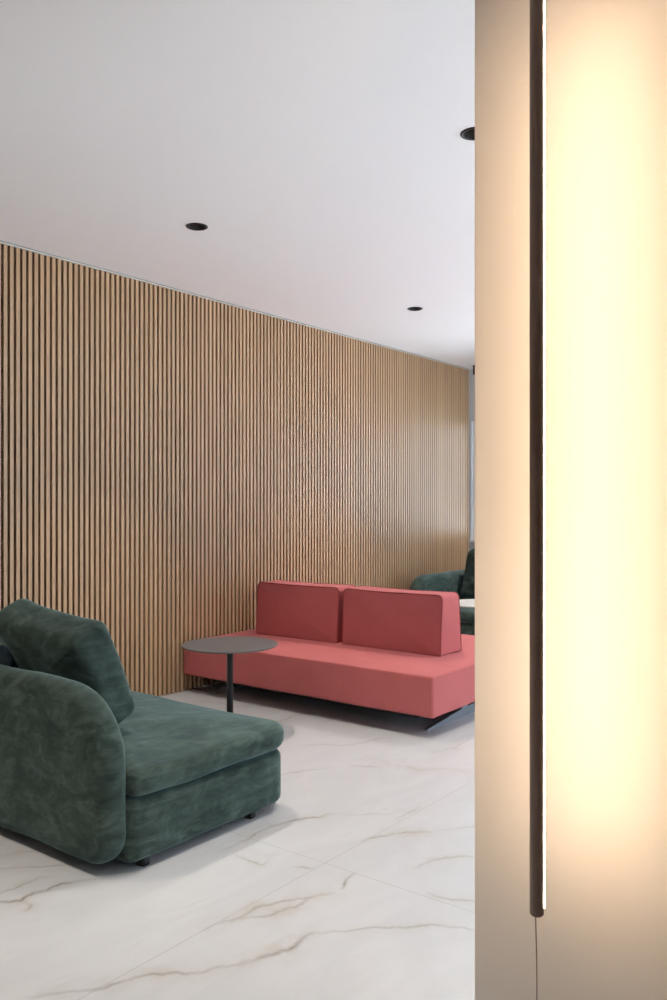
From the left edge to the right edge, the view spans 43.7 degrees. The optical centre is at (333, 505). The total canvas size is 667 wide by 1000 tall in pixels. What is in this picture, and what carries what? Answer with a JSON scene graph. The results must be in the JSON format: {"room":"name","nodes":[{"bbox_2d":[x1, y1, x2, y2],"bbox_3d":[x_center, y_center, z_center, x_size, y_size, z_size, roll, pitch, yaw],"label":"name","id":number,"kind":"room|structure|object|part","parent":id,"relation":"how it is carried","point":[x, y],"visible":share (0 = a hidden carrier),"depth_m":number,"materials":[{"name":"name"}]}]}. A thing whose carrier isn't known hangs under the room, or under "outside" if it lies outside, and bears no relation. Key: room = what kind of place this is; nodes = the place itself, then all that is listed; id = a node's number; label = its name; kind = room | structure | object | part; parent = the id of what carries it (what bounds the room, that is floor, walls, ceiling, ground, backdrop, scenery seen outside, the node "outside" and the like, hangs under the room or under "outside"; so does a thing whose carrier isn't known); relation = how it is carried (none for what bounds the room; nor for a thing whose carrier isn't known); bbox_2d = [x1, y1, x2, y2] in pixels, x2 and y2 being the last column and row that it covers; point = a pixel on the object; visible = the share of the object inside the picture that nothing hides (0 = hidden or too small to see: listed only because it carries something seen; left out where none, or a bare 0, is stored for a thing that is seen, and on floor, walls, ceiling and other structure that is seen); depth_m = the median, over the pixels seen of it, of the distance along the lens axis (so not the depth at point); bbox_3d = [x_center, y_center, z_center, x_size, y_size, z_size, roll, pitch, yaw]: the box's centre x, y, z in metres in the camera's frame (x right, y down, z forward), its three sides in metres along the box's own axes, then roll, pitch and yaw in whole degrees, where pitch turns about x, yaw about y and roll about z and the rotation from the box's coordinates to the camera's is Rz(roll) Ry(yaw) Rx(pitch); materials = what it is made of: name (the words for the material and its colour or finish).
{"room":"lobby","nodes":[
{"label":"lobby","id":0,"kind":"room"},
{"bbox_2d":[0,243,468,695],"bbox_3d":[-2.070,-0.110,4.949,0.200,2.920,12.114,0,0,37],"label":"wall","id":1,"kind":"structure","parent":0,"point":[166,455],"depth_m":6.14,"materials":[{"name":"brown wood"}]},
{"bbox_3d":[-1.931,-0.104,4.982,0.019,2.900,0.599,0,0,37],"label":"slat panel","id":2,"kind":"part","parent":1,"relation":"part of","materials":[{"name":"brown wood"}]},
{"bbox_3d":[-1.557,-0.104,5.470,0.019,2.900,0.599,0,0,37],"label":"slat panel","id":3,"kind":"part","parent":1,"relation":"part of","materials":[{"name":"brown wood"}]},
{"bbox_3d":[-1.183,-0.104,5.959,0.019,2.900,0.599,0,0,37],"label":"slat panel","id":4,"kind":"part","parent":1,"relation":"part of","materials":[{"name":"brown wood"}]},
{"bbox_3d":[-0.809,-0.104,6.447,0.019,2.900,0.599,0,0,37],"label":"slat panel","id":5,"kind":"part","parent":1,"relation":"part of","materials":[{"name":"brown wood"}]},
{"bbox_2d":[0,241,469,369],"bbox_3d":[-1.024,-1.560,6.163,0.022,0.009,8.514,0,0,37],"label":"trim","id":6,"kind":"structure","parent":1,"relation":"attached to","point":[1,242],"depth_m":6.15,"materials":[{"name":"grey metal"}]},
{"bbox_3d":[-0.436,-0.104,6.936,0.019,2.900,0.599,0,0,37],"label":"slat panel","id":7,"kind":"part","parent":1,"relation":"part of","materials":[{"name":"brown wood"}]},
{"bbox_3d":[-0.062,-0.104,7.424,0.019,2.900,0.599,0,0,37],"label":"slat panel","id":8,"kind":"part","parent":1,"relation":"part of","materials":[{"name":"brown wood"}]},
{"bbox_3d":[0.312,-0.104,7.912,0.019,2.900,0.599,0,0,37],"label":"slat panel","id":9,"kind":"part","parent":1,"relation":"part of","materials":[{"name":"brown wood"}]},
{"bbox_3d":[0.685,-0.104,8.401,0.019,2.900,0.599,0,0,37],"label":"slat panel","id":10,"kind":"part","parent":1,"relation":"part of","materials":[{"name":"brown wood"}]},
{"bbox_3d":[1.059,-0.104,8.889,0.019,2.900,0.599,0,0,37],"label":"slat panel","id":11,"kind":"part","parent":1,"relation":"part of","materials":[{"name":"brown wood"}]},
{"bbox_3d":[1.395,-0.104,9.329,0.019,2.900,0.476,0,0,37],"label":"slat panel","id":12,"kind":"part","parent":1,"relation":"part of","materials":[{"name":"brown wood"}]},
{"bbox_2d":[0,0,474,368],"bbox_3d":[1.291,-1.670,2.305,8.750,0.200,12.230,0,0,37],"label":"ceiling","id":13,"kind":"structure","parent":0,"point":[322,154],"depth_m":3.64,"materials":[{"name":"white paint"}]},
{"bbox_2d":[186,223,207,230],"bbox_3d":[-0.767,-1.611,4.673,0.124,0.094,0.124,0,0,37],"label":"recessed light","id":14,"kind":"object","parent":13,"relation":"in","point":[192,226],"visible":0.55,"depth_m":4.71,"materials":[{"name":"black metal"}]},
{"bbox_2d":[407,307,422,310],"bbox_3d":[0.648,-1.611,6.618,0.124,0.094,0.124,0,0,37],"label":"recessed light","id":15,"kind":"object","parent":13,"relation":"in","point":[409,308],"visible":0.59,"depth_m":6.66,"materials":[{"name":"black metal"}]},
{"bbox_2d":[460,127,474,140],"bbox_3d":[0.596,-1.611,3.505,0.124,0.094,0.124,0,0,37],"label":"recessed light","id":16,"kind":"object","parent":13,"relation":"in","point":[469,133],"visible":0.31,"depth_m":3.55,"materials":[{"name":"black metal"}]},
{"bbox_2d":[0,682,474,999],"bbox_3d":[1.291,1.350,2.305,8.750,0.001,12.230,0,0,37],"label":"floor","id":17,"kind":"structure","parent":0,"point":[357,882],"depth_m":2.91,"materials":[{"name":"white stone"}]},
{"bbox_2d":[0,600,284,865],"bbox_3d":[-1.168,0.887,3.866,1.749,0.926,1.054,0,0,37],"label":"sofa","id":18,"kind":"object","parent":17,"relation":"on","point":[94,769],"visible":1,"depth_m":3.28,"materials":[{"name":"green fabric"}]},
{"bbox_2d":[0,645,13,666],"bbox_3d":[-1.527,0.777,3.723,0.380,0.345,0.076,0,0,37],"label":"cushion","id":19,"kind":"object","parent":18,"relation":"on","point":[6,658],"visible":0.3,"depth_m":3.60,"materials":[{"name":"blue fabric"}]},
{"bbox_3d":[-1.453,0.992,3.516,1.702,0.656,0.150,0,0,37],"label":"panel","id":20,"kind":"part","parent":18,"relation":"part of","materials":[{"name":"green fabric"}]},
{"bbox_2d":[0,600,135,725],"bbox_3d":[-1.184,0.684,3.633,0.641,0.520,0.354,0,0,37],"label":"cushion","id":21,"kind":"object","parent":18,"relation":"on","point":[39,638],"depth_m":3.46,"materials":[{"name":"green fabric"}]},
{"bbox_2d":[119,691,284,797],"bbox_3d":[-1.129,1.020,3.918,1.747,0.135,0.924,0,0,37],"label":"seat cushion","id":22,"kind":"object","parent":18,"relation":"on","point":[172,747],"depth_m":3.48,"materials":[{"name":"green fabric"}]},
{"bbox_2d":[181,636,277,710],"bbox_3d":[-0.611,1.081,4.909,0.566,0.537,0.566,0,0,37],"label":"side table","id":23,"kind":"object","parent":17,"relation":"on","point":[229,645],"visible":0.56,"depth_m":4.89,"materials":[{"name":"grey metal"}]},
{"bbox_2d":[184,580,474,730],"bbox_3d":[0.209,0.964,6.007,2.093,0.772,1.548,0,0,37],"label":"sofa","id":24,"kind":"object","parent":17,"relation":"on","point":[397,651],"visible":0.94,"depth_m":5.53,"materials":[{"name":"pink fabric"}]},
{"bbox_2d":[257,580,353,642],"bbox_3d":[-0.201,0.780,6.247,0.783,0.399,0.294,0,0,37],"label":"cushion","id":25,"kind":"object","parent":24,"relation":"on","point":[305,611],"depth_m":6.11,"materials":[{"name":"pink fabric"}]},
{"bbox_3d":[0.208,1.097,6.007,2.093,0.249,1.548,0,0,37],"label":"seat","id":26,"kind":"part","parent":24,"relation":"part of","materials":[{"name":"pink fabric"}]},
{"bbox_2d":[343,586,460,655],"bbox_3d":[0.460,0.779,5.742,0.805,0.399,0.293,0,0,37],"label":"cushion","id":27,"kind":"object","parent":24,"relation":"on","point":[424,623],"depth_m":5.58,"materials":[{"name":"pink fabric"}]},
{"bbox_2d":[409,548,474,634],"bbox_3d":[1.823,0.885,7.827,1.991,0.930,1.217,0,0,37],"label":"sofa","id":28,"kind":"object","parent":17,"relation":"on","point":[462,582],"visible":0.21,"depth_m":8.28,"materials":[{"name":"green fabric"}]},
{"bbox_3d":[1.081,0.991,8.345,0.147,0.654,1.133,0,0,37],"label":"arm panel","id":29,"kind":"part","parent":28,"relation":"part of","materials":[{"name":"green fabric"}]},
{"bbox_2d":[460,607,474,623],"bbox_3d":[1.856,1.019,7.769,1.827,0.135,0.936,0,0,37],"label":"seat cushion","id":30,"kind":"object","parent":28,"relation":"on","point":[467,615],"depth_m":7.70,"materials":[{"name":"green fabric"}]},
{"bbox_2d":[461,548,474,598],"bbox_3d":[1.635,0.685,8.308,0.686,0.525,0.329,0,0,37],"label":"cushion","id":31,"kind":"object","parent":28,"relation":"on","point":[468,585],"depth_m":8.37,"materials":[{"name":"green fabric"}]},
{"bbox_2d":[459,599,474,607],"bbox_3d":[1.280,1.089,7.104,0.600,0.523,0.600,0,0,37],"label":"side table","id":32,"kind":"object","parent":17,"relation":"on","point":[469,603],"visible":0.1,"depth_m":7.06,"materials":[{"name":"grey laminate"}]},
{"bbox_2d":[469,369,474,550],"bbox_3d":[4.946,-0.110,7.082,8.750,2.920,0.200,0,0,37],"label":"wall","id":33,"kind":"structure","parent":0,"point":[471,376],"depth_m":9.54,"materials":[{"name":"grey paint"}]},
{"bbox_2d":[469,421,474,541],"bbox_3d":[4.435,-0.280,7.391,7.137,1.380,0.170,0,0,37],"label":"window","id":34,"kind":"structure","parent":33,"relation":"in","point":[473,539],"depth_m":9.54,"materials":[{"name":"clear glass"}]},
{"bbox_3d":[4.460,-0.297,7.423,7.137,1.345,0.090,0,0,37],"label":"frame","id":35,"kind":"part","parent":34,"relation":"part of","materials":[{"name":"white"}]},
{"bbox_2d":[475,0,666,999],"bbox_3d":[1.385,-0.110,1.194,2.452,2.920,0.350,0,0,37],"label":"wall pier","id":36,"kind":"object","parent":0,"point":[602,928],"visible":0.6,"depth_m":1.67,"materials":[{"name":"white paint"}]},
{"bbox_2d":[530,0,544,999],"bbox_3d":[0.354,-0.110,1.450,0.090,2.920,0.090,0,0,37],"label":"lamp","id":37,"kind":"object","parent":36,"relation":"attached to","point":[537,7],"visible":1,"depth_m":1.44,"materials":[{"name":"black metal"}]}
]}

